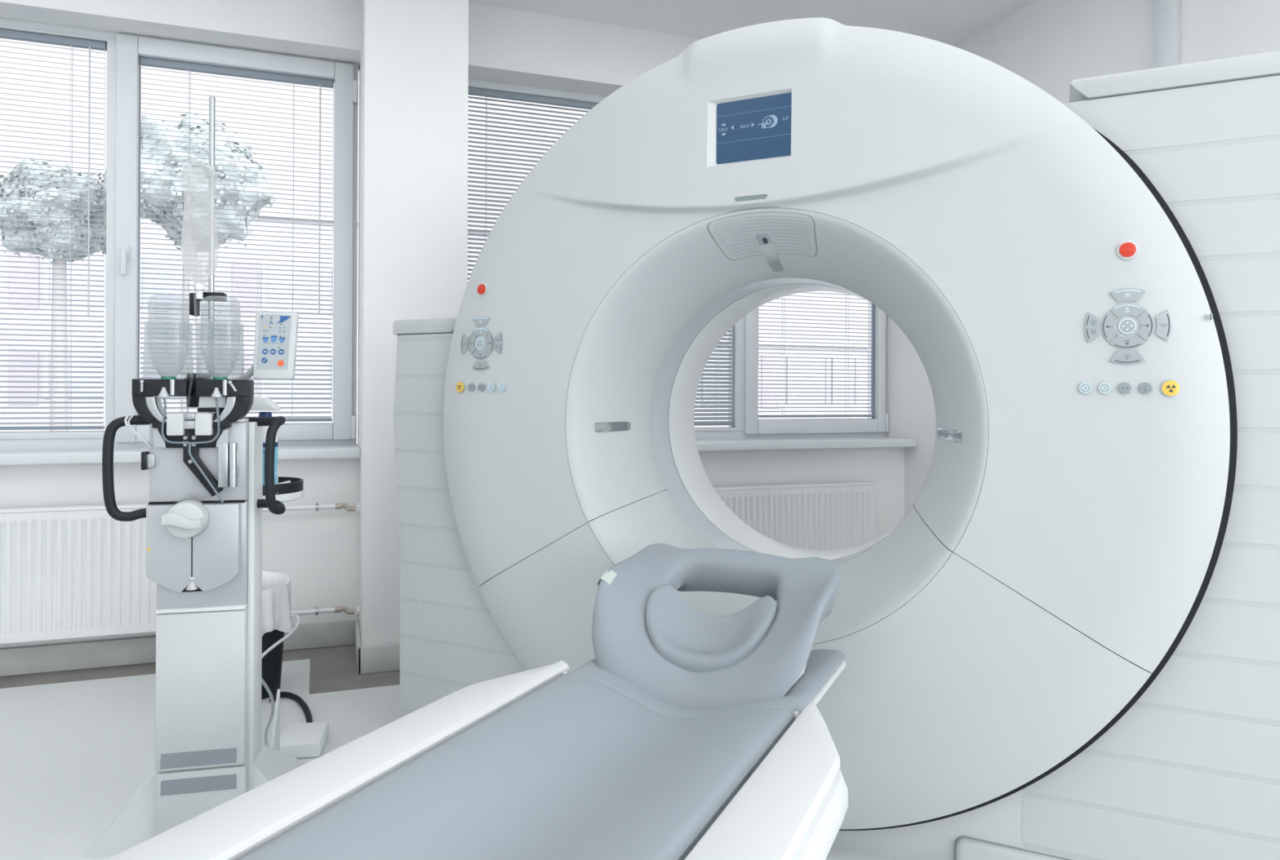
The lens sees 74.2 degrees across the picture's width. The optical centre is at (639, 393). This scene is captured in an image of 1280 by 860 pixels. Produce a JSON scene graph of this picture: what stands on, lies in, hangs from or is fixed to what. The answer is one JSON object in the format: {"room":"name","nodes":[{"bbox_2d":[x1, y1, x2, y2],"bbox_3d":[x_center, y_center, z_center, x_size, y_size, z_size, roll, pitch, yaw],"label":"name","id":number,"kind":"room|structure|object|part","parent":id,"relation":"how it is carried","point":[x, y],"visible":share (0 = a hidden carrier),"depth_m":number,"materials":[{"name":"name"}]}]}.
{"room":"radiology room","nodes":[
{"label":"radiology room","id":0,"kind":"room"},
{"bbox_2d":[359,0,468,646],"bbox_3d":[-0.997,-0.357,3.703,0.416,2.985,0.434,0,0,-20],"label":"wall pillar","id":1,"kind":"structure","parent":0,"point":[415,53],"depth_m":3.48,"materials":[{"name":"paint"}]},
{"bbox_2d":[355,621,399,675],"bbox_3d":[-1.001,1.080,3.695,0.452,0.110,0.452,0,0,-20],"label":"baseboard","id":2,"kind":"structure","parent":1,"relation":"attached to","point":[380,658],"depth_m":3.44,"materials":[{"name":"grey plastic"}]},
{"bbox_2d":[0,644,896,859],"bbox_3d":[-0.240,1.177,0.150,6.460,0.083,7.640,0,0,-20],"label":"floor","id":3,"kind":"structure","parent":0,"point":[76,746],"depth_m":2.83,"materials":[{"name":"white tile"}]},
{"bbox_2d":[85,95,305,857],"bbox_3d":[-1.121,0.181,2.242,0.520,1.907,0.464,0,0,-13],"label":"contrast injector","id":4,"kind":"object","parent":3,"relation":"on","point":[208,495],"visible":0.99,"depth_m":2.09,"materials":[{"name":"white plastic"}]},
{"bbox_3d":[-1.232,0.182,2.063,0.133,0.259,0.027,0,0,-27],"label":"push handle","id":5,"kind":"part","parent":4,"relation":"part of","materials":[{"name":"black rubber"}]},
{"bbox_3d":[-1.217,0.092,2.059,0.051,0.083,0.014,0,0,-24],"label":"handle cord","id":6,"kind":"part","parent":4,"relation":"part of","materials":[{"name":"white plastic"}]},
{"bbox_3d":[-1.199,-0.018,2.039,0.010,0.030,0.010,0,0,-13],"label":"lever","id":7,"kind":"part","parent":4,"relation":"part of","materials":[{"name":"metal"}]},
{"bbox_3d":[-1.195,0.165,2.068,0.018,0.034,0.010,0,0,-13],"label":"latch plate","id":8,"kind":"part","parent":4,"relation":"part of","materials":[{"name":"metal"}]},
{"bbox_2d":[153,305,176,379],"bbox_3d":[-1.160,-0.130,2.082,0.090,0.221,0.090,0,0,-13],"label":"bottle","id":9,"kind":"object","parent":4,"relation":"on","point":[162,377],"visible":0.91,"depth_m":2.07,"materials":[{"name":"clear plastic"}]},
{"bbox_3d":[-1.099,0.306,2.053,0.091,0.091,0.044,0,0,-13],"label":"rotary knob","id":10,"kind":"part","parent":4,"relation":"part of","materials":[{"name":"white plastic"}]},
{"bbox_3d":[-1.097,0.463,2.074,0.028,0.034,0.028,0,0,-13],"label":"release knob","id":11,"kind":"part","parent":4,"relation":"part of","materials":[{"name":"silver metal"}]},
{"bbox_3d":[-1.090,0.736,2.102,0.203,0.387,0.016,0,0,-13],"label":"column door","id":12,"kind":"part","parent":4,"relation":"part of","materials":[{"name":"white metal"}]},
{"bbox_2d":[193,186,208,299],"bbox_3d":[-1.119,-0.420,2.153,0.088,0.360,0.056,0,0,-13],"label":"bag","id":13,"kind":"object","parent":4,"relation":"hanging from","point":[199,288],"visible":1,"depth_m":2.15,"materials":[{"name":"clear plastic"}]},
{"bbox_2d":[200,186,208,240],"bbox_3d":[-1.099,-0.455,2.137,0.018,0.138,0.002,0,0,-13],"label":"print","id":14,"kind":"object","parent":13,"relation":"attached to","point":[202,186],"depth_m":2.14},
{"bbox_3d":[-1.099,0.536,2.144,0.203,0.010,0.110,0,0,-13],"label":"edge trim","id":15,"kind":"part","parent":4,"relation":"part of","materials":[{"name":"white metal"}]},
{"bbox_3d":[-1.088,1.025,2.103,0.202,0.180,0.016,0,0,-13],"label":"door","id":16,"kind":"part","parent":4,"relation":"part of","materials":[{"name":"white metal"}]},
{"bbox_3d":[-1.077,0.190,2.089,0.088,0.130,0.021,0,0,-13],"label":"tubing arm","id":17,"kind":"part","parent":4,"relation":"part of","materials":[{"name":"black plastic"}]},
{"bbox_2d":[200,306,227,379],"bbox_3d":[-1.045,-0.130,2.109,0.090,0.221,0.090,0,0,-13],"label":"bottle","id":18,"kind":"object","parent":4,"relation":"on","point":[214,378],"visible":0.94,"depth_m":2.09,"materials":[{"name":"clear plastic"}]},
{"bbox_3d":[-1.004,-0.018,2.085,0.022,0.029,0.010,0,0,-13],"label":"lever","id":19,"kind":"part","parent":4,"relation":"part of","materials":[{"name":"metal"}]},
{"bbox_3d":[-0.995,-0.066,2.164,0.108,0.089,0.024,0,0,4],"label":"keypad arm","id":20,"kind":"part","parent":4,"relation":"part of","materials":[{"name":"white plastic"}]},
{"bbox_3d":[-0.956,0.183,2.172,0.129,0.251,0.077,0,0,35],"label":"push handle","id":21,"kind":"part","parent":4,"relation":"part of","materials":[{"name":"black rubber"}]},
{"bbox_2d":[258,412,278,484],"bbox_3d":[-1.048,0.160,2.366,0.068,0.217,0.068,0,0,-13],"label":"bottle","id":22,"kind":"object","parent":4,"relation":"on","point":[260,414],"visible":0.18,"depth_m":2.35,"materials":[{"name":"blue plastic"}]},
{"bbox_2d":[274,480,290,493],"bbox_3d":[-1.023,0.257,2.313,0.125,0.028,0.085,0,0,-13],"label":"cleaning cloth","id":23,"kind":"object","parent":4,"relation":"on","point":[287,482],"visible":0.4,"depth_m":2.35,"materials":[{"name":"white fabric"}]},
{"bbox_2d":[262,476,304,502],"bbox_3d":[-1.071,0.271,2.354,0.256,0.052,0.270,0,0,-20],"label":"tray","id":24,"kind":"object","parent":4,"relation":"on","point":[294,491],"depth_m":2.32,"materials":[{"name":"black plastic"}]},
{"bbox_2d":[262,678,274,747],"bbox_3d":[-1.115,0.923,2.562,0.166,0.422,0.340,0,0,-20],"label":"cable","id":25,"kind":"object","parent":3,"relation":"on","point":[264,683],"visible":0.48,"depth_m":2.63,"materials":[{"name":"grey plastic"}]},
{"bbox_2d":[261,570,293,700],"bbox_3d":[-1.479,0.910,3.197,0.320,0.445,0.330,0,0,-20],"label":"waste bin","id":26,"kind":"object","parent":3,"relation":"on","point":[276,587],"visible":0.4,"depth_m":3.15,"materials":[{"name":"plastic"}]},
{"bbox_2d":[262,614,299,658],"bbox_3d":[-1.269,0.873,2.982,0.075,0.101,0.456,0,0,-7],"label":"cord","id":27,"kind":"object","parent":26,"relation":"attached to","point":[296,616],"visible":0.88,"depth_m":2.99,"materials":[{"name":"white plastic"}]},
{"bbox_2d":[269,692,312,723],"bbox_3d":[-1.198,1.118,2.973,0.094,0.027,0.459,0,0,-39],"label":"hose","id":28,"kind":"object","parent":3,"relation":"on","point":[297,699],"visible":0.68,"depth_m":3.06,"materials":[{"name":"black rubber"}]},
{"bbox_2d":[280,721,328,759],"bbox_3d":[-1.075,1.106,2.697,0.136,0.052,0.170,0,0,-11],"label":"box","id":29,"kind":"object","parent":3,"relation":"on","point":[303,740],"visible":0.79,"depth_m":2.65,"materials":[{"name":"white plastic"}]},
{"bbox_2d":[106,649,848,859],"bbox_3d":[-0.335,0.860,0.873,0.806,0.556,2.664,0,0,26],"label":"table","id":30,"kind":"object","parent":3,"relation":"on","point":[549,762],"visible":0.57,"depth_m":1.30,"materials":[{"name":"white plastic"}]},
{"bbox_3d":[-0.416,0.623,0.704,0.499,0.070,2.188,0,0,26],"label":"mattress","id":31,"kind":"part","parent":30,"relation":"part of","materials":[{"name":"grey leather"}]},
{"bbox_3d":[0.158,0.629,1.882,0.502,0.068,0.419,0,0,26],"label":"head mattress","id":32,"kind":"part","parent":30,"relation":"part of","materials":[{"name":"grey plastic"}]},
{"bbox_2d":[591,543,841,710],"bbox_3d":[0.159,0.530,1.884,0.529,0.311,0.351,0,0,26],"label":"headrest","id":33,"kind":"object","parent":30,"relation":"on","point":[646,635],"visible":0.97,"depth_m":1.85,"materials":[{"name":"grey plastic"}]},
{"bbox_2d":[645,584,777,672],"bbox_3d":[0.143,0.523,1.851,0.299,0.159,0.138,0,0,26],"label":"cushion","id":34,"kind":"object","parent":33,"relation":"on","point":[680,637],"depth_m":1.84,"materials":[{"name":"plastic"}]},
{"bbox_2d":[393,17,1279,859],"bbox_3d":[0.444,0.105,2.463,2.544,2.076,0.770,0,0,26],"label":"gantry","id":35,"kind":"object","parent":3,"relation":"on","point":[1066,646],"visible":0.86,"depth_m":1.94,"materials":[{"name":"white plastic"}]},
{"bbox_3d":[-0.569,-0.216,2.943,0.275,0.046,0.526,0,0,26],"label":"housing lid","id":36,"kind":"part","parent":35,"relation":"part of","materials":[{"name":"plastic"}]},
{"bbox_3d":[-0.470,-0.148,2.507,0.098,0.098,0.006,0,0,29],"label":"control panel","id":37,"kind":"part","parent":35,"relation":"part of","materials":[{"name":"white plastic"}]},
{"bbox_2d":[706,211,817,260],"bbox_3d":[0.327,-0.407,2.194,0.286,0.102,0.134,0,0,26],"label":"speaker grille","id":38,"kind":"object","parent":35,"relation":"attached to","point":[731,235],"depth_m":2.19,"materials":[{"name":"grey plastic"}]},
{"bbox_3d":[1.024,-0.141,1.778,0.098,0.098,0.004,0,0,25],"label":"control panel","id":39,"kind":"part","parent":35,"relation":"part of","materials":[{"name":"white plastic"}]},
{"bbox_3d":[1.307,-0.681,2.029,0.502,0.046,0.526,0,0,26],"label":"housing lid","id":40,"kind":"part","parent":35,"relation":"part of","materials":[{"name":"plastic"}]},
{"bbox_2d":[0,0,904,648],"bbox_3d":[-1.562,-0.345,3.922,6.910,3.115,0.360,0,0,-20],"label":"wall","id":41,"kind":"structure","parent":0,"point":[318,552],"depth_m":3.81,"materials":[{"name":"paint"}]},
{"bbox_2d":[0,28,106,430],"bbox_3d":[-2.977,-0.681,3.421,1.413,1.677,0.034,0,0,-20],"label":"blind","id":42,"kind":"object","parent":41,"relation":"attached to","point":[4,33],"visible":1,"depth_m":3.59,"materials":[{"name":"white"}]},
{"bbox_3d":[-2.982,0.144,3.424,1.409,0.014,0.024,0,0,-20],"label":"rail","id":43,"kind":"part","parent":42,"relation":"part of","materials":[{"name":"white metal"}]},
{"bbox_3d":[-2.434,-0.673,3.619,0.002,1.627,0.027,0,0,-20],"label":"ladder cord","id":44,"kind":"part","parent":42,"relation":"part of","materials":[{"name":"white fabric"}]},
{"bbox_2d":[0,619,359,676],"bbox_3d":[-2.919,1.071,3.236,3.504,0.110,0.018,0,0,-20],"label":"baseboard","id":45,"kind":"structure","parent":41,"relation":"attached to","point":[24,660],"depth_m":3.49,"materials":[{"name":"grey plastic"}]},
{"bbox_2d":[0,502,359,647],"bbox_3d":[-2.334,0.728,3.384,2.307,0.547,0.085,0,0,-20],"label":"radiator","id":46,"kind":"object","parent":41,"relation":"attached to","point":[70,573],"visible":0.71,"depth_m":3.37,"materials":[{"name":"white metal"}]},
{"bbox_2d":[0,502,148,513],"bbox_3d":[-2.578,0.462,3.296,1.784,0.016,0.085,0,0,-20],"label":"grille","id":47,"kind":"object","parent":46,"relation":"attached to","point":[94,508],"depth_m":3.38,"materials":[{"name":"white metal"}]},
{"bbox_3d":[-2.590,0.738,3.324,1.760,0.525,0.025,0,0,-20],"label":"panel","id":48,"kind":"part","parent":46,"relation":"part of","materials":[{"name":"white metal"}]},
{"bbox_3d":[-2.568,0.719,3.263,1.780,0.507,0.016,0,0,-20],"label":"panel","id":49,"kind":"part","parent":46,"relation":"part of","materials":[{"name":"white metal"}]},
{"bbox_2d":[0,17,360,466],"bbox_3d":[-2.501,-0.641,3.470,2.574,1.843,0.375,0,0,-20],"label":"window","id":50,"kind":"structure","parent":41,"relation":"attached to","point":[337,439],"depth_m":3.66,"materials":[{"name":"white plastic"}]},
{"bbox_3d":[-3.018,-0.672,3.412,1.520,1.725,0.054,0,0,-20],"label":"fixed frame","id":51,"kind":"part","parent":50,"relation":"part of","materials":[{"name":"white plastic"}]},
{"bbox_3d":[-2.211,-0.573,3.629,0.028,0.135,0.051,0,0,-20],"label":"handle","id":52,"kind":"part","parent":50,"relation":"part of","materials":[{"name":"white plastic"}]},
{"bbox_3d":[-1.812,-0.666,3.833,0.969,1.761,0.067,0,0,-20],"label":"sash","id":53,"kind":"part","parent":50,"relation":"part of","materials":[{"name":"white plastic"}]},
{"bbox_2d":[138,57,333,422],"bbox_3d":[-1.815,-0.667,3.838,0.795,1.604,0.034,0,0,-20],"label":"blind","id":54,"kind":"object","parent":41,"relation":"attached to","point":[144,61],"visible":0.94,"depth_m":3.83,"materials":[{"name":"white"}]},
{"bbox_3d":[-2.010,-0.663,3.771,0.002,1.554,0.027,0,0,-20],"label":"ladder cord","id":55,"kind":"part","parent":54,"relation":"part of","materials":[{"name":"white fabric"}]},
{"bbox_3d":[-1.606,-0.661,3.917,0.002,1.554,0.027,0,0,-20],"label":"ladder cord","id":56,"kind":"part","parent":54,"relation":"part of","materials":[{"name":"white fabric"}]},
{"bbox_3d":[-1.820,0.122,3.841,0.791,0.014,0.024,0,0,-20],"label":"rail","id":57,"kind":"part","parent":54,"relation":"part of","materials":[{"name":"white metal"}]},
{"bbox_2d":[467,87,733,426],"bbox_3d":[-0.172,-0.665,4.432,1.457,1.688,0.028,0,0,-20],"label":"blind","id":58,"kind":"object","parent":41,"relation":"attached to","point":[486,93],"visible":0.19,"depth_m":4.27,"materials":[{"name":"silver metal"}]},
{"bbox_3d":[-0.768,-0.663,4.218,0.002,1.638,0.027,0,0,-20],"label":"ladder cord","id":59,"kind":"part","parent":58,"relation":"part of","materials":[{"name":"white fabric"}]},
{"bbox_3d":[-0.176,0.166,4.432,1.453,0.014,0.024,0,0,-20],"label":"rail","id":60,"kind":"part","parent":58,"relation":"part of","materials":[{"name":"white metal"}]},
{"bbox_3d":[0.427,-0.657,4.647,0.002,1.638,0.027,0,0,-20],"label":"ladder cord","id":61,"kind":"part","parent":58,"relation":"part of","materials":[{"name":"white fabric"}]},
{"bbox_2d":[468,78,916,451],"bbox_3d":[0.297,-0.627,4.476,2.540,1.843,0.375,0,0,-20],"label":"window","id":62,"kind":"structure","parent":41,"relation":"attached to","point":[747,432],"depth_m":4.67,"materials":[{"name":"white plastic"}]},
{"bbox_3d":[-0.207,-0.658,4.422,1.555,1.725,0.054,0,0,-20],"label":"fixed frame","id":63,"kind":"part","parent":62,"relation":"part of","materials":[{"name":"white plastic"}]},
{"bbox_3d":[1.004,-0.653,4.845,0.915,1.761,0.067,0,0,-20],"label":"sash","id":64,"kind":"part","parent":62,"relation":"part of","materials":[{"name":"white plastic"}]},
{"bbox_2d":[712,481,875,550],"bbox_3d":[0.506,0.753,4.404,1.643,0.535,0.085,0,0,-20],"label":"radiator","id":65,"kind":"object","parent":41,"relation":"attached to","point":[825,516],"visible":0.27,"depth_m":4.50,"materials":[{"name":"white metal"}]},
{"bbox_2d":[712,481,875,491],"bbox_3d":[0.507,0.493,4.404,1.641,0.016,0.085,0,0,-20],"label":"grille","id":66,"kind":"object","parent":65,"relation":"attached to","point":[848,486],"depth_m":4.51,"materials":[{"name":"white metal"}]},
{"bbox_3d":[1.276,0.749,4.681,0.006,0.495,0.081,0,0,-20],"label":"panel","id":67,"kind":"part","parent":65,"relation":"part of","materials":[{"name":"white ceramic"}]},
{"bbox_2d":[758,292,875,417],"bbox_3d":[1.015,-0.655,4.855,0.774,1.596,0.033,0,0,-20],"label":"blind","id":68,"kind":"object","parent":41,"relation":"attached to","point":[784,415],"visible":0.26,"depth_m":4.86,"materials":[{"name":"white plastic"}]},
{"bbox_3d":[0.813,-0.651,4.786,0.002,1.546,0.027,0,0,-20],"label":"ladder cord","id":69,"kind":"part","parent":68,"relation":"part of","materials":[{"name":"white fabric"}]},
{"bbox_3d":[1.010,0.130,4.858,0.770,0.014,0.024,0,0,-20],"label":"rail","id":70,"kind":"part","parent":68,"relation":"part of","materials":[{"name":"white metal"}]},
{"bbox_3d":[1.208,-0.649,4.928,0.002,1.546,0.027,0,0,-20],"label":"ladder cord","id":71,"kind":"part","parent":68,"relation":"part of","materials":[{"name":"white fabric"}]},
{"bbox_3d":[1.360,-0.650,4.963,0.002,1.530,0.003,0,0,25],"label":"pull cord","id":72,"kind":"part","parent":68,"relation":"part of","materials":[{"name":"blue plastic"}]},
{"bbox_3d":[1.372,-0.650,4.968,0.003,1.530,0.002,0,0,-5],"label":"pull cord","id":73,"kind":"part","parent":68,"relation":"part of","materials":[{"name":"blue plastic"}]},
{"bbox_2d":[468,0,1034,45],"bbox_3d":[-0.242,-1.906,0.197,6.860,0.120,8.140,0,0,-20],"label":"ceiling","id":74,"kind":"structure","parent":0,"point":[950,22],"depth_m":4.09,"materials":[{"name":"paint"}]},
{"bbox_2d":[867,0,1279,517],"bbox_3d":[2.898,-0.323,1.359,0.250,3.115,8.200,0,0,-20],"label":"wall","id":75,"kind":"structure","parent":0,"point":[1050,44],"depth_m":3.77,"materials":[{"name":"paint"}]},
{"bbox_2d":[1152,0,1180,68],"bbox_3d":[2.047,-0.843,3.297,0.045,1.985,0.085,0,0,-20],"label":"trim","id":76,"kind":"structure","parent":75,"relation":"attached to","point":[1166,13],"depth_m":3.27,"materials":[{"name":"white plastic"}]},
{"label":"outside","id":77,"kind":"structure","parent":0,"visible":0},
{"bbox_3d":[-1.711,4.232,4.706,120.000,0.200,130.000,0,0,-20],"label":"ground","id":78,"kind":"structure","parent":77,"visible":0},
{"bbox_2d":[0,156,106,431],"bbox_3d":[-14.066,-0.771,20.425,3.008,9.686,2.902,0,0,-20],"label":"tree","id":79,"kind":"object","parent":78,"relation":"on","point":[25,160],"visible":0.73,"depth_m":19.73,"materials":[{"name":"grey plant"}]},
{"bbox_3d":[-14.049,-4.368,20.425,3.008,2.492,2.902,0,0,-20],"label":"crown","id":80,"kind":"part","parent":79,"relation":"part of","materials":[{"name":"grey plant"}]},
{"bbox_2d":[94,111,279,412],"bbox_3d":[-10.459,-1.182,19.632,3.956,10.542,3.185,0,0,-20],"label":"tree","id":81,"kind":"object","parent":78,"relation":"on","point":[185,120],"visible":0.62,"depth_m":18.83,"materials":[{"name":"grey plant"}]},
{"bbox_3d":[-10.441,-4.840,19.632,3.956,3.224,3.185,0,0,-20],"label":"crown","id":82,"kind":"part","parent":81,"relation":"part of","materials":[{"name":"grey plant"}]},
{"bbox_2d":[0,208,493,444],"bbox_3d":[-18.131,-0.958,29.479,34.100,10.020,8.250,0,0,-20],"label":"building","id":83,"kind":"structure","parent":78,"relation":"on","point":[262,214],"depth_m":26.60,"materials":[{"name":"white"}]},
{"bbox_2d":[693,338,867,427],"bbox_3d":[8.069,1.019,38.896,18.800,6.320,8.250,0,0,-20],"label":"building","id":84,"kind":"structure","parent":78,"relation":"on","point":[761,340],"depth_m":34.26,"materials":[{"name":"white"}]}
]}

